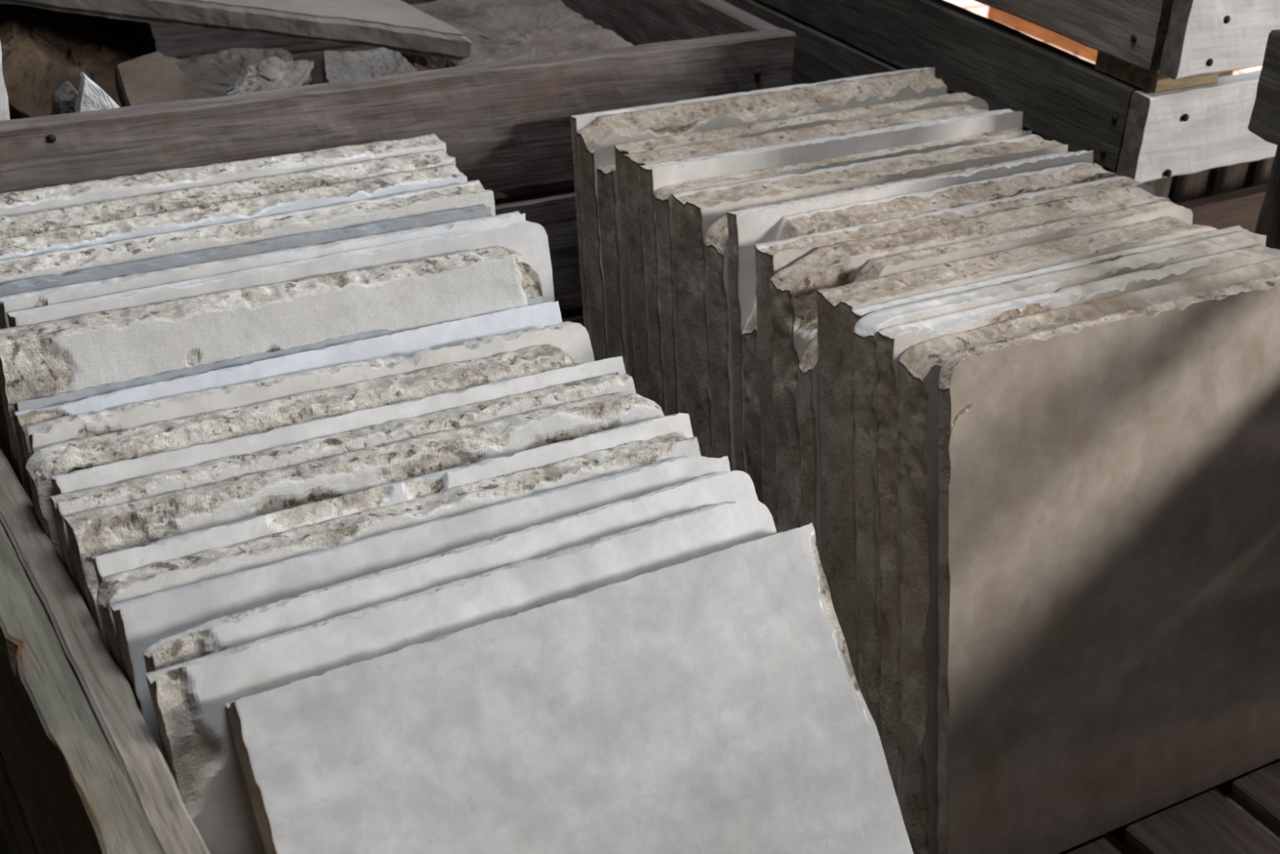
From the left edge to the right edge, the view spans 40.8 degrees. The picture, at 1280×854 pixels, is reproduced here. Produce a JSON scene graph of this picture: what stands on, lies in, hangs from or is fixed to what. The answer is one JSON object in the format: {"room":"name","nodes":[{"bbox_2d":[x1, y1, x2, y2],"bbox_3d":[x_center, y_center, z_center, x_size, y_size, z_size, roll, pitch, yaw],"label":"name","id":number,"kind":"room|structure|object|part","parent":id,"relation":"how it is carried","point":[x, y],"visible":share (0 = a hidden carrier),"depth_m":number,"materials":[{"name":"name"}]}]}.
{"room":"stone yard","nodes":[
{"label":"stone yard","id":0,"kind":"room"},
{"bbox_2d":[0,42,1279,853],"bbox_3d":[-0.331,0.941,1.026,5.200,0.100,7.400,-14,34,-28],"label":"floor","id":1,"kind":"structure","parent":0,"point":[4,849],"depth_m":4.13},
{"bbox_2d":[0,0,795,326],"bbox_3d":[-0.667,-0.300,2.372,1.296,0.686,1.123,-14,34,-28],"label":"crate","id":2,"kind":"object","parent":1,"relation":"on","point":[505,126],"visible":0.16,"depth_m":1.94,"materials":[{"name":"brown wood"}]},
{"bbox_2d":[0,41,9,120],"bbox_3d":[-0.695,-0.243,1.734,0.130,0.344,0.036,-14,34,-28],"label":"stone slab","id":3,"kind":"object","parent":2,"relation":"in","point":[4,106],"visible":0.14,"depth_m":1.71,"materials":[{"name":"grey stone"}]},
{"bbox_2d":[50,80,77,115],"bbox_3d":[-0.634,-0.319,1.899,0.052,0.121,0.035,-15,34,-30],"label":"shard","id":4,"kind":"object","parent":2,"relation":"in","point":[64,100],"visible":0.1,"depth_m":1.87},
{"bbox_2d":[0,3,155,119],"bbox_3d":[-0.754,-0.473,2.298,0.255,0.255,0.382,-10,32,-22],"label":"stone block","id":5,"kind":"object","parent":2,"relation":"in","point":[42,50],"visible":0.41,"depth_m":2.24,"materials":[{"name":"brown stone"}]},
{"bbox_2d":[75,71,119,112],"bbox_3d":[-0.574,-0.318,1.879,0.098,0.147,0.034,-12,33,-25],"label":"shard","id":6,"kind":"object","parent":2,"relation":"in","point":[90,97],"visible":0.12,"depth_m":1.84},
{"bbox_2d":[115,52,213,106],"bbox_3d":[-0.517,-0.349,1.960,0.126,0.090,0.254,-9,32,-22],"label":"stone block","id":7,"kind":"object","parent":2,"relation":"in","point":[150,78],"visible":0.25,"depth_m":1.98,"materials":[{"name":"stone"}]},
{"bbox_2d":[165,48,312,97],"bbox_3d":[-0.491,-0.371,2.095,0.199,0.119,0.218,-9,32,-21],"label":"rock","id":8,"kind":"object","parent":2,"relation":"in","point":[215,73],"visible":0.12,"depth_m":2.12,"materials":[{"name":"grey stone"}]},
{"bbox_2d":[224,56,314,96],"bbox_3d":[-0.439,-0.374,2.004,0.090,0.111,0.148,10,30,11],"label":"stone block","id":9,"kind":"object","parent":2,"relation":"in","point":[271,73],"visible":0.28,"depth_m":1.98,"materials":[{"name":"grey stone"}]},
{"bbox_2d":[320,47,418,83],"bbox_3d":[-0.326,-0.378,2.034,0.156,0.103,0.166,-19,36,-34],"label":"stone block","id":10,"kind":"object","parent":2,"relation":"in","point":[336,66],"visible":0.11,"depth_m":2.05,"materials":[{"name":"grey stone"}]},
{"bbox_3d":[-0.418,-0.635,3.020,0.066,0.660,0.067,-14,34,-28],"label":"corner post","id":11,"kind":"part","parent":2,"relation":"part of","materials":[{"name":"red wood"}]},
{"bbox_2d":[399,0,633,68],"bbox_3d":[-0.152,-0.470,2.272,0.282,0.113,0.608,-5,31,-15],"label":"flagstone","id":12,"kind":"object","parent":2,"relation":"in","point":[497,30],"visible":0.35,"depth_m":2.33,"materials":[{"name":"brown stone"}]},
{"bbox_2d":[413,62,439,71],"bbox_3d":[-0.244,-0.379,2.144,0.092,0.105,0.174,-1,30,-8],"label":"stone block","id":13,"kind":"object","parent":12,"relation":"on","point":[419,68],"visible":0.02,"depth_m":2.18,"materials":[{"name":"stone"}]},
{"bbox_2d":[0,0,471,61],"bbox_3d":[-0.545,-0.602,2.317,0.703,0.065,0.337,6,29,3],"label":"stone slab","id":14,"kind":"object","parent":13,"relation":"on","point":[395,25],"visible":0.98,"depth_m":2.17,"materials":[{"name":"grey stone"}]},
{"bbox_2d":[0,447,1279,853],"bbox_3d":[0.115,0.317,1.524,1.321,0.539,1.440,-14,34,-28],"label":"crate","id":15,"kind":"object","parent":1,"relation":"on","point":[82,771],"visible":0.21,"depth_m":1.22,"materials":[{"name":"brown wood"}]},
{"bbox_2d":[0,133,446,217],"bbox_3d":[-0.413,-0.014,1.800,0.496,0.507,0.146,-13,34,-28],"label":"stone slab","id":16,"kind":"object","parent":15,"relation":"on","point":[66,195],"visible":0.08,"depth_m":1.71,"materials":[{"name":"beige stone"}]},
{"bbox_2d":[0,149,456,239],"bbox_3d":[-0.392,0.012,1.758,0.495,0.507,0.146,-14,34,-29],"label":"stone slab","id":17,"kind":"object","parent":15,"relation":"on","point":[37,222],"visible":0.1,"depth_m":1.67,"materials":[{"name":"beige stone"}]},
{"bbox_2d":[0,163,467,472],"bbox_3d":[-0.374,0.032,1.726,0.496,0.504,0.150,-15,34,-30],"label":"stone slab","id":18,"kind":"object","parent":15,"relation":"on","point":[400,182],"visible":0.14,"depth_m":1.64,"materials":[{"name":"grey stone"}]},
{"bbox_2d":[0,204,491,328],"bbox_3d":[-0.334,0.075,1.657,0.470,0.502,0.148,-14,34,-28],"label":"stone slab","id":19,"kind":"object","parent":15,"relation":"on","point":[322,237],"visible":0.06,"depth_m":1.57,"materials":[{"name":"grey stone"}]},
{"bbox_2d":[0,179,495,439],"bbox_3d":[-0.346,0.053,1.694,0.497,0.503,0.156,-15,34,-29],"label":"stone slab","id":20,"kind":"object","parent":15,"relation":"on","point":[353,214],"visible":0.09,"depth_m":1.61,"materials":[{"name":"grey stone"}]},
{"bbox_2d":[0,210,525,328],"bbox_3d":[-0.309,0.086,1.640,0.495,0.502,0.150,-13,34,-28],"label":"stone slab","id":21,"kind":"object","parent":15,"relation":"on","point":[72,292],"visible":0.08,"depth_m":1.54,"materials":[{"name":"grey stone"}]},
{"bbox_2d":[0,246,542,505],"bbox_3d":[-0.290,0.127,1.575,0.492,0.498,0.180,-13,33,-27],"label":"stone slab","id":22,"kind":"object","parent":15,"relation":"on","point":[54,357],"visible":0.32,"depth_m":1.49,"materials":[{"name":"grey stone"}]},
{"bbox_2d":[13,295,542,411],"bbox_3d":[-0.252,0.176,1.537,0.488,0.454,0.254,-14,34,-29],"label":"stone slab","id":23,"kind":"object","parent":15,"relation":"on","point":[64,397],"visible":0.13,"depth_m":1.46,"materials":[{"name":"grey stone"}]},
{"bbox_2d":[7,220,555,327],"bbox_3d":[-0.288,0.097,1.625,0.506,0.501,0.159,-14,34,-29],"label":"stone slab","id":24,"kind":"object","parent":15,"relation":"on","point":[529,239],"visible":0.05,"depth_m":1.56,"materials":[{"name":"grey stone"}]},
{"bbox_2d":[13,301,562,461],"bbox_3d":[-0.240,0.184,1.521,0.497,0.457,0.257,-14,34,-29],"label":"stone slab","id":25,"kind":"object","parent":15,"relation":"on","point":[406,343],"visible":0.09,"depth_m":1.50,"materials":[{"name":"grey stone"}]},
{"bbox_2d":[25,343,582,561],"bbox_3d":[-0.216,0.220,1.463,0.492,0.454,0.277,-13,34,-27],"label":"stone slab","id":26,"kind":"object","parent":15,"relation":"on","point":[89,451],"visible":0.16,"depth_m":1.41,"materials":[{"name":"grey stone"}]},
{"bbox_2d":[26,321,594,454],"bbox_3d":[-0.223,0.201,1.495,0.499,0.456,0.262,-13,33,-27],"label":"stone slab","id":27,"kind":"object","parent":15,"relation":"on","point":[572,338],"visible":0.12,"depth_m":1.46,"materials":[{"name":"grey stone"}]},
{"bbox_2d":[50,355,626,495],"bbox_3d":[-0.184,0.235,1.440,0.496,0.453,0.267,-13,34,-27],"label":"stone slab","id":28,"kind":"object","parent":15,"relation":"on","point":[119,471],"visible":0.14,"depth_m":1.40,"materials":[{"name":"grey stone"}]},
{"bbox_2d":[48,372,635,598],"bbox_3d":[-0.175,0.251,1.414,0.495,0.453,0.275,-13,34,-28],"label":"stone slab","id":29,"kind":"object","parent":15,"relation":"on","point":[63,504],"visible":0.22,"depth_m":1.37,"materials":[{"name":"grey stone"}]},
{"bbox_2d":[62,391,664,653],"bbox_3d":[-0.152,0.267,1.385,0.498,0.456,0.282,-13,34,-28],"label":"stone slab","id":30,"kind":"object","parent":15,"relation":"on","point":[141,522],"visible":0.21,"depth_m":1.34,"materials":[{"name":"grey stone"}]},
{"bbox_2d":[91,412,693,586],"bbox_3d":[-0.121,0.289,1.357,0.502,0.449,0.270,-14,34,-28],"label":"stone slab","id":31,"kind":"object","parent":15,"relation":"on","point":[106,565],"visible":0.15,"depth_m":1.32,"materials":[{"name":"grey stone"}]},
{"bbox_2d":[97,431,701,679],"bbox_3d":[-0.117,0.304,1.335,0.495,0.445,0.279,-14,34,-29],"label":"stone slab","id":32,"kind":"object","parent":15,"relation":"on","point":[266,550],"visible":0.15,"depth_m":1.30,"materials":[{"name":"grey stone"}]},
{"bbox_2d":[110,455,730,768],"bbox_3d":[-0.094,0.317,1.312,0.502,0.447,0.275,-14,34,-28],"label":"stone slab","id":33,"kind":"object","parent":15,"relation":"on","point":[141,622],"visible":0.21,"depth_m":1.25,"materials":[{"name":"grey stone"}]},
{"bbox_2d":[142,470,758,672],"bbox_3d":[-0.067,0.333,1.289,0.499,0.446,0.280,-15,34,-30],"label":"stone slab","id":34,"kind":"object","parent":15,"relation":"on","point":[533,542],"visible":0.23,"depth_m":1.25,"materials":[{"name":"grey stone"}]},
{"bbox_2d":[145,499,777,853],"bbox_3d":[-0.054,0.353,1.256,0.496,0.445,0.279,-15,34,-30],"label":"stone slab","id":35,"kind":"object","parent":15,"relation":"on","point":[188,698],"visible":0.33,"depth_m":1.18,"materials":[{"name":"grey stone"}]},
{"bbox_2d":[224,522,913,853],"bbox_3d":[0.008,0.385,1.218,0.472,0.434,0.358,-14,34,-29],"label":"stone slab","id":36,"kind":"object","parent":15,"relation":"on","point":[713,703],"visible":1,"depth_m":1.23,"materials":[{"name":"grey stone"}]},
{"bbox_2d":[596,164,627,373],"bbox_3d":[0.177,-0.111,2.079,0.478,0.470,0.141,-14,34,-28],"label":"stone slab","id":37,"kind":"object","parent":15,"relation":"on","point":[607,196],"visible":0.02,"depth_m":1.92,"materials":[{"name":"grey stone"}]},
{"bbox_2d":[570,67,934,335],"bbox_3d":[0.160,-0.158,2.127,0.514,0.503,0.124,-13,34,-28],"label":"stone slab","id":38,"kind":"object","parent":15,"relation":"on","point":[578,122],"visible":0.09,"depth_m":1.98,"materials":[{"name":"beige stone"}]},
{"bbox_2d":[576,70,946,360],"bbox_3d":[0.167,-0.145,2.105,0.504,0.502,0.147,-13,34,-28],"label":"stone slab","id":39,"kind":"object","parent":15,"relation":"on","point":[596,142],"visible":0.2,"depth_m":1.98,"materials":[{"name":"grey stone"}]},
{"bbox_2d":[614,92,988,390],"bbox_3d":[0.210,-0.112,2.050,0.509,0.504,0.136,-14,34,-28],"label":"stone slab","id":40,"kind":"object","parent":15,"relation":"on","point":[946,100],"visible":0.09,"depth_m":1.93,"materials":[{"name":"grey stone"}]},
{"bbox_2d":[622,104,988,399],"bbox_3d":[0.217,-0.092,2.013,0.491,0.506,0.153,-13,34,-28],"label":"stone slab","id":41,"kind":"object","parent":15,"relation":"on","point":[632,162],"visible":0.09,"depth_m":1.88,"materials":[{"name":"grey stone"}]},
{"bbox_2d":[638,108,1022,416],"bbox_3d":[0.237,-0.077,1.985,0.508,0.510,0.136,-13,34,-28],"label":"stone slab","id":42,"kind":"object","parent":15,"relation":"on","point":[653,177],"visible":0.14,"depth_m":1.85,"materials":[{"name":"grey stone"}]},
{"bbox_2d":[654,128,1031,415],"bbox_3d":[0.247,-0.059,1.967,0.498,0.497,0.134,-14,34,-28],"label":"stone slab","id":43,"kind":"object","parent":15,"relation":"on","point":[663,197],"visible":0.08,"depth_m":1.82,"materials":[{"name":"grey stone"}]},
{"bbox_2d":[671,133,1067,457],"bbox_3d":[0.270,-0.040,1.931,0.494,0.503,0.166,-13,34,-28],"label":"stone slab","id":44,"kind":"object","parent":15,"relation":"on","point":[694,211],"visible":0.18,"depth_m":1.79,"materials":[{"name":"grey stone"}]},
{"bbox_2d":[704,152,1057,471],"bbox_3d":[0.288,-0.016,1.893,0.475,0.499,0.142,-13,34,-28],"label":"stone slab","id":45,"kind":"object","parent":15,"relation":"on","point":[719,326],"visible":0.03,"depth_m":1.74,"materials":[{"name":"grey stone"}]},
{"bbox_2d":[726,150,1093,472],"bbox_3d":[0.306,-0.010,1.872,0.474,0.513,0.127,-13,34,-28],"label":"stone slab","id":46,"kind":"object","parent":15,"relation":"on","point":[747,228],"visible":0.19,"depth_m":1.73,"materials":[{"name":"grey stone"}]},
{"bbox_2d":[741,162,1118,503],"bbox_3d":[0.324,0.005,1.855,0.483,0.506,0.150,-13,34,-28],"label":"stone slab","id":47,"kind":"object","parent":15,"relation":"on","point":[801,224],"visible":0.11,"depth_m":1.74,"materials":[{"name":"grey stone"}]},
{"bbox_2d":[754,176,1155,532],"bbox_3d":[0.346,0.021,1.829,0.502,0.504,0.140,-13,34,-28],"label":"stone slab","id":48,"kind":"object","parent":15,"relation":"on","point":[771,257],"visible":0.12,"depth_m":1.69,"materials":[{"name":"grey stone"}]},
{"bbox_2d":[769,186,1170,532],"bbox_3d":[0.355,0.040,1.796,0.495,0.506,0.148,-14,34,-28],"label":"stone slab","id":49,"kind":"object","parent":15,"relation":"on","point":[793,289],"visible":0.17,"depth_m":1.65,"materials":[{"name":"grey stone"}]},
{"bbox_2d":[798,200,1192,568],"bbox_3d":[0.374,0.055,1.773,0.493,0.505,0.134,-13,34,-28],"label":"stone slab","id":50,"kind":"object","parent":15,"relation":"on","point":[808,366],"visible":0.12,"depth_m":1.65,"materials":[{"name":"grey stone"}]},
{"bbox_2d":[817,216,1217,679],"bbox_3d":[0.392,0.073,1.742,0.477,0.506,0.160,-14,34,-28],"label":"stone slab","id":51,"kind":"object","parent":15,"relation":"on","point":[835,305],"visible":0.19,"depth_m":1.61,"materials":[{"name":"grey stone"}]},
{"bbox_2d":[851,225,1249,684],"bbox_3d":[0.418,0.088,1.721,0.495,0.503,0.125,-13,34,-28],"label":"stone slab","id":52,"kind":"object","parent":15,"relation":"on","point":[857,313],"visible":0.06,"depth_m":1.61,"materials":[{"name":"grey stone"}]},
{"bbox_2d":[853,230,1266,742],"bbox_3d":[0.420,0.099,1.698,0.498,0.508,0.138,-13,34,-28],"label":"stone slab","id":53,"kind":"object","parent":15,"relation":"on","point":[865,331],"visible":0.12,"depth_m":1.57,"materials":[{"name":"grey stone"}]},
{"bbox_2d":[875,244,1279,808],"bbox_3d":[0.432,0.112,1.676,0.485,0.507,0.136,-13,34,-28],"label":"stone slab","id":54,"kind":"object","parent":15,"relation":"on","point":[893,341],"visible":0.2,"depth_m":1.56,"materials":[{"name":"grey stone"}]},
{"bbox_2d":[897,257,1279,853],"bbox_3d":[0.448,0.128,1.657,0.482,0.500,0.142,-13,34,-28],"label":"stone slab","id":55,"kind":"object","parent":15,"relation":"on","point":[920,366],"visible":0.13,"depth_m":1.54,"materials":[{"name":"grey stone"}]},
{"bbox_2d":[937,274,1279,853],"bbox_3d":[0.471,0.141,1.624,0.477,0.512,0.127,-13,34,-28],"label":"stone slab","id":56,"kind":"object","parent":15,"relation":"on","point":[1108,486],"visible":1,"depth_m":1.59,"materials":[{"name":"grey stone"}]},
{"bbox_2d":[722,0,1277,233],"bbox_3d":[0.553,-0.539,2.928,0.998,0.700,1.671,-14,34,-28],"label":"crate","id":57,"kind":"object","parent":1,"relation":"on","point":[1197,150],"visible":0.09,"depth_m":2.09,"materials":[{"name":"grey wood"}]},
{"bbox_2d":[973,0,1279,93],"bbox_3d":[0.571,-0.708,2.823,1.009,0.583,1.692,-14,34,-28],"label":"crate","id":58,"kind":"object","parent":57,"relation":"on","point":[1151,46],"visible":0.91,"depth_m":1.92,"materials":[{"name":"beige wood"}]},
{"bbox_3d":[0.571,-0.103,2.166,0.072,0.692,0.073,-14,34,-28],"label":"corner post","id":59,"kind":"part","parent":57,"relation":"part of","materials":[{"name":"grey wood"}]},
{"bbox_3d":[0.907,-0.242,2.440,0.961,0.471,0.013,-14,34,-28],"label":"panel","id":60,"kind":"part","parent":57,"relation":"part of","materials":[{"name":"grey wood"}]},
{"bbox_2d":[1248,29,1279,249],"bbox_3d":[1.107,0.317,1.345,0.153,0.829,1.690,-14,34,-28],"label":"crate","id":61,"kind":"object","parent":1,"relation":"on","point":[1264,121],"visible":0.06,"depth_m":1.75,"materials":[{"name":"grey wood"}]},
{"bbox_3d":[0.718,-0.044,1.938,0.099,0.829,0.099,-14,34,-28],"label":"post","id":62,"kind":"part","parent":61,"relation":"part of","materials":[{"name":"brown wood"}]},
{"bbox_2d":[944,0,1262,75],"bbox_3d":[4.147,-0.709,4.470,6.400,0.100,15.000,-14,34,-28],"label":"ground","id":63,"kind":"structure","parent":0,"point":[980,9],"depth_m":4.78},
{"bbox_2d":[986,6,1234,77],"bbox_3d":[1.198,-1.018,4.435,0.103,0.132,0.780,-14,34,-28],"label":"timber beam","id":64,"kind":"structure","parent":63,"relation":"on","point":[1030,28],"depth_m":4.55,"materials":[{"name":"orange wood"}]}
]}

